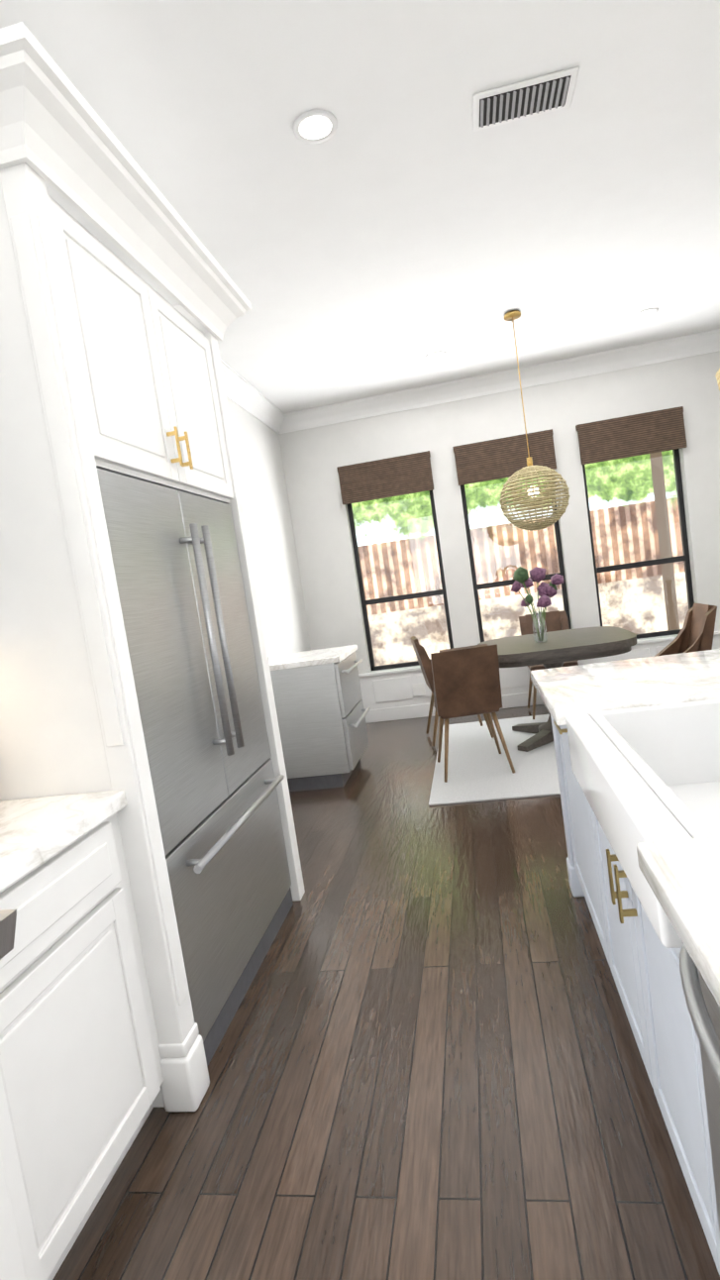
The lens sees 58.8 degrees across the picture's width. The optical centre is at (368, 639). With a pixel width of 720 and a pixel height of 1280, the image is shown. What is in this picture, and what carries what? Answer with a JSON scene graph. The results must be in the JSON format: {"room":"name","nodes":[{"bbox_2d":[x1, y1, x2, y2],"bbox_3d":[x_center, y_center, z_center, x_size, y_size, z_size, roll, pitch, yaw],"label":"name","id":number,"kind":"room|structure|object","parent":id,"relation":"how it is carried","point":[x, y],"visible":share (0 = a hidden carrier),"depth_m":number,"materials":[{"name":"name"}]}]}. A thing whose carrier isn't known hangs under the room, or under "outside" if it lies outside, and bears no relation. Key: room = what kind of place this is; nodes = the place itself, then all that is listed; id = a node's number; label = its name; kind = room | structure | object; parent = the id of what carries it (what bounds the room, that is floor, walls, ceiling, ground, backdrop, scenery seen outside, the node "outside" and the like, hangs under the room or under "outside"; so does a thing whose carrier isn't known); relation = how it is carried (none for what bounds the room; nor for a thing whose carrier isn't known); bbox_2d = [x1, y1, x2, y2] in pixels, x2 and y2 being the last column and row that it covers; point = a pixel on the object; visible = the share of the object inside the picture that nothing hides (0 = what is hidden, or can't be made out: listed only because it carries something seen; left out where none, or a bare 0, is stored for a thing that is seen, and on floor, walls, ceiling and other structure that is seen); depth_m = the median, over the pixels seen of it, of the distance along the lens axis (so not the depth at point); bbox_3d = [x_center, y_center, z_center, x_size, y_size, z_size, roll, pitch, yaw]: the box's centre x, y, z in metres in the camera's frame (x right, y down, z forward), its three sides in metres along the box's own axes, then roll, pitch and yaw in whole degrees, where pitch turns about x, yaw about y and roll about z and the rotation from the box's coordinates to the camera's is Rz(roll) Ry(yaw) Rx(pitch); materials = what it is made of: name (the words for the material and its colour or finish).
{"room":"kitchen","nodes":[
{"label":"kitchen","id":0,"kind":"room"},
{"bbox_2d":[0,909,16,959],"bbox_3d":[-1.003,0.624,0.631,0.813,0.288,0.921,-7,5,10],"label":"range","id":1,"kind":"object","parent":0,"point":[8,917],"visible":1,"depth_m":1.00,"materials":[{"name":"metal"}]},
{"bbox_2d":[226,397,311,657],"bbox_3d":[-1.432,-0.173,2.281,0.285,3.100,9.000,-7,5,10],"label":"wall","id":2,"kind":"structure","parent":0,"point":[260,463],"depth_m":5.58,"materials":[{"name":"paint"}]},
{"bbox_2d":[0,97,241,533],"bbox_3d":[-1.055,-0.927,2.241,0.695,0.886,1.057,-7,5,10],"label":"upper cabinet","id":3,"kind":"object","parent":2,"relation":"attached to","point":[109,361],"depth_m":1.73,"materials":[{"name":"white wood"}]},
{"bbox_2d":[220,359,288,433],"bbox_3d":[-1.475,-1.649,2.126,0.125,0.150,8.400,-7,5,10],"label":"crown molding","id":4,"kind":"structure","parent":2,"relation":"attached to","point":[245,394],"depth_m":5.37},
{"bbox_2d":[0,0,719,413],"bbox_3d":[2.515,-2.627,1.394,9.020,0.770,9.000,-7,5,10],"label":"ceiling","id":5,"kind":"structure","parent":0,"point":[396,228],"depth_m":2.76,"materials":[{"name":"white paint"}]},
{"bbox_2d":[293,109,337,143],"bbox_3d":[-0.199,-1.930,2.405,0.170,0.006,0.170,-7,5,10],"label":"recessed light","id":6,"kind":"object","parent":5,"relation":"in","point":[315,126],"visible":1,"depth_m":2.40,"materials":[{"name":"white plastic"}]},
{"bbox_2d":[472,66,579,131],"bbox_3d":[0.588,-2.040,2.422,0.380,0.016,0.200,-7,5,10],"label":"ceiling vent","id":7,"kind":"object","parent":5,"relation":"in","point":[526,99],"visible":1,"depth_m":2.41,"materials":[{"name":"white metal"}]},
{"bbox_2d":[499,310,570,531],"bbox_3d":[1.115,-1.538,4.532,0.492,1.516,0.492,-7,5,10],"label":"light","id":8,"kind":"object","parent":5,"relation":"hanging from","point":[527,473],"visible":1,"depth_m":4.45,"materials":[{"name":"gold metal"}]},
{"bbox_2d":[635,308,658,318],"bbox_3d":[2.110,-2.474,4.834,0.170,0.006,0.170,-7,5,10],"label":"recessed light","id":9,"kind":"object","parent":5,"relation":"in","point":[648,312],"visible":0.98,"depth_m":4.83,"materials":[{"name":"white plastic"}]},
{"bbox_2d":[715,368,719,390],"bbox_3d":[1.181,-1.400,1.877,0.377,1.353,0.377,-7,5,10],"label":"pendant light","id":10,"kind":"object","parent":5,"relation":"hanging from","point":[717,376],"visible":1,"depth_m":1.99,"materials":[{"name":"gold metal"}]},
{"bbox_2d":[52,704,719,1279],"bbox_3d":[3.014,0.839,1.695,9.020,0.060,9.000,-7,5,10],"label":"floor","id":11,"kind":"structure","parent":0,"point":[425,1063],"depth_m":1.72,"materials":[{"name":"brown wood"}]},
{"bbox_2d":[0,1064,47,1279],"bbox_3d":[-1.023,1.128,0.690,0.755,0.690,0.928,-7,5,10],"label":"base cabinet","id":12,"kind":"object","parent":11,"relation":"on","point":[20,1259],"depth_m":1.10,"materials":[{"name":"white wood"}]},
{"bbox_2d":[0,790,210,1279],"bbox_3d":[-0.921,0.948,1.488,0.734,0.880,0.711,-7,5,10],"label":"base cabinet","id":13,"kind":"object","parent":11,"relation":"on","point":[99,1031],"depth_m":1.48,"materials":[{"name":"white wood"}]},
{"bbox_2d":[0,786,130,885],"bbox_3d":[-1.022,0.498,1.436,0.669,0.045,0.675,-7,5,10],"label":"countertop","id":14,"kind":"structure","parent":13,"relation":"on","point":[36,825],"depth_m":1.53,"materials":[{"name":"white stone"}]},
{"bbox_2d":[97,468,293,1066],"bbox_3d":[-0.823,0.397,2.350,0.727,1.792,1.020,-7,5,10],"label":"refrigerator","id":15,"kind":"object","parent":11,"relation":"on","point":[175,557],"visible":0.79,"depth_m":2.15,"materials":[{"name":"metal"}]},
{"bbox_2d":[268,644,370,791],"bbox_3d":[-0.397,0.568,4.796,0.740,0.915,0.720,-7,5,10],"label":"base cabinet","id":16,"kind":"object","parent":11,"relation":"on","point":[321,711],"visible":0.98,"depth_m":4.45,"materials":[{"name":"wood"}]},
{"bbox_2d":[428,714,560,805],"bbox_3d":[1.562,0.755,4.662,2.130,0.012,2.000,-7,5,10],"label":"rug","id":17,"kind":"object","parent":11,"relation":"on","point":[479,768],"visible":0.27,"depth_m":4.37,"materials":[{"name":"white fabric"}]},
{"bbox_2d":[410,636,493,746],"bbox_3d":[0.684,0.373,5.312,0.531,0.874,0.469,-8,5,0],"label":"chair","id":18,"kind":"object","parent":17,"relation":"on","point":[424,661],"visible":0.4,"depth_m":5.12,"materials":[{"name":"leather"}]},
{"bbox_2d":[430,643,515,782],"bbox_3d":[0.677,0.455,4.377,0.469,0.874,0.531,-8,5,2],"label":"chair","id":19,"kind":"object","parent":17,"relation":"on","point":[467,681],"visible":1,"depth_m":4.15,"materials":[{"name":"leather"}]},
{"bbox_2d":[519,610,578,719],"bbox_3d":[1.631,0.203,5.695,0.469,0.874,0.531,-7,5,10],"label":"chair","id":20,"kind":"object","parent":17,"relation":"on","point":[557,620],"visible":0.35,"depth_m":5.86,"materials":[{"name":"leather"}]},
{"bbox_2d":[477,626,638,751],"bbox_3d":[1.444,0.366,4.893,1.120,0.747,1.120,-7,5,10],"label":"dining table","id":21,"kind":"object","parent":17,"relation":"on","point":[559,649],"visible":0.58,"depth_m":4.56,"materials":[{"name":"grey wood"}]},
{"bbox_2d":[510,566,563,642],"bbox_3d":[1.271,-0.274,4.756,0.388,0.583,0.409,-7,5,10],"label":"vase","id":22,"kind":"object","parent":21,"relation":"on","point":[546,591],"visible":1,"depth_m":4.69,"materials":[{"name":"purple plant"}]},
{"bbox_2d":[654,602,717,656],"bbox_3d":[2.270,0.194,4.745,0.531,0.874,0.469,-7,5,10],"label":"chair","id":23,"kind":"object","parent":17,"relation":"on","point":[695,633],"visible":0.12,"depth_m":4.70,"materials":[{"name":"leather"}]},
{"bbox_2d":[549,712,719,1275],"bbox_3d":[1.222,0.712,0.641,1.540,0.880,3.841,-7,5,10],"label":"kitchen island","id":24,"kind":"object","parent":11,"relation":"on","point":[646,974],"depth_m":1.40,"materials":[{"name":"white wood"}]},
{"bbox_2d":[531,648,719,1007],"bbox_3d":[1.191,0.252,0.596,1.670,0.044,3.885,-7,5,10],"label":"island countertop","id":25,"kind":"structure","parent":24,"relation":"on","point":[684,875],"depth_m":1.84,"materials":[{"name":"white stone"}]},
{"bbox_2d":[565,698,719,948],"bbox_3d":[0.762,0.364,1.395,0.485,0.260,0.900,-7,5,10],"label":"farmhouse sink","id":26,"kind":"object","parent":25,"relation":"in","point":[645,774],"visible":0.67,"depth_m":1.57,"materials":[{"name":"ceramic"}]},
{"bbox_2d":[679,945,719,1232],"bbox_3d":[0.763,0.779,0.662,0.692,0.876,0.600,-7,5,10],"label":"dishwasher","id":27,"kind":"object","parent":24,"relation":"in","point":[703,1008],"visible":0.67,"depth_m":0.87,"materials":[{"name":"metal"}]},
{"bbox_2d":[278,350,719,723],"bbox_3d":[1.396,-0.914,6.122,4.820,3.100,0.265,-7,5,10],"label":"wall","id":28,"kind":"structure","parent":0,"point":[314,459],"depth_m":6.04,"materials":[{"name":"white paint"}]},
{"bbox_2d":[336,450,433,504],"bbox_3d":[0.168,-1.548,6.118,0.900,0.360,0.070,-7,5,10],"label":"blind","id":29,"kind":"object","parent":28,"relation":"attached to","point":[387,478],"visible":1,"depth_m":6.09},
{"bbox_2d":[347,490,453,670],"bbox_3d":[0.313,-0.727,6.345,0.860,2.000,0.060,-7,5,10],"label":"window","id":30,"kind":"structure","parent":28,"relation":"in","point":[395,598],"depth_m":6.36,"materials":[{"name":"clear glass"}]},
{"bbox_2d":[412,682,426,696],"bbox_3d":[0.502,0.488,6.290,0.120,0.120,0.006,-7,5,10],"label":"outlet","id":31,"kind":"object","parent":28,"relation":"attached to","point":[418,689],"visible":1,"depth_m":6.29,"materials":[{"name":"white plastic"}]},
{"bbox_2d":[288,328,719,431],"bbox_3d":[1.154,-2.351,5.850,3.900,0.150,0.125,-7,5,10],"label":"crown molding","id":32,"kind":"structure","parent":28,"relation":"attached to","point":[706,342],"depth_m":5.83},
{"bbox_2d":[452,428,556,485],"bbox_3d":[1.268,-1.690,5.930,0.910,0.360,0.070,-7,5,10],"label":"blind","id":33,"kind":"object","parent":28,"relation":"attached to","point":[494,459],"visible":0.98,"depth_m":5.91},
{"bbox_2d":[460,471,571,641],"bbox_3d":[1.413,-0.869,6.157,0.870,2.000,0.060,-7,5,10],"label":"window","id":34,"kind":"structure","parent":28,"relation":"in","point":[504,583],"depth_m":6.17,"materials":[{"name":"clear glass"}]},
{"bbox_2d":[575,406,687,464],"bbox_3d":[2.363,-1.832,5.743,0.910,0.360,0.070,-7,5,10],"label":"blind","id":35,"kind":"object","parent":28,"relation":"attached to","point":[652,432],"visible":1,"depth_m":5.72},
{"bbox_2d":[582,448,694,639],"bbox_3d":[2.508,-1.010,5.970,0.870,2.000,0.060,-7,5,10],"label":"window","id":36,"kind":"structure","parent":28,"relation":"in","point":[685,558],"depth_m":5.97,"materials":[{"name":"clear glass"}]},
{"label":"outside","id":37,"kind":"structure","parent":0,"visible":0},
{"bbox_2d":[351,450,688,665],"bbox_3d":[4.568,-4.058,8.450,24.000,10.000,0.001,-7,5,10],"label":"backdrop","id":38,"kind":"structure","parent":37,"point":[656,460],"depth_m":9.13,"materials":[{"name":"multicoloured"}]}
]}

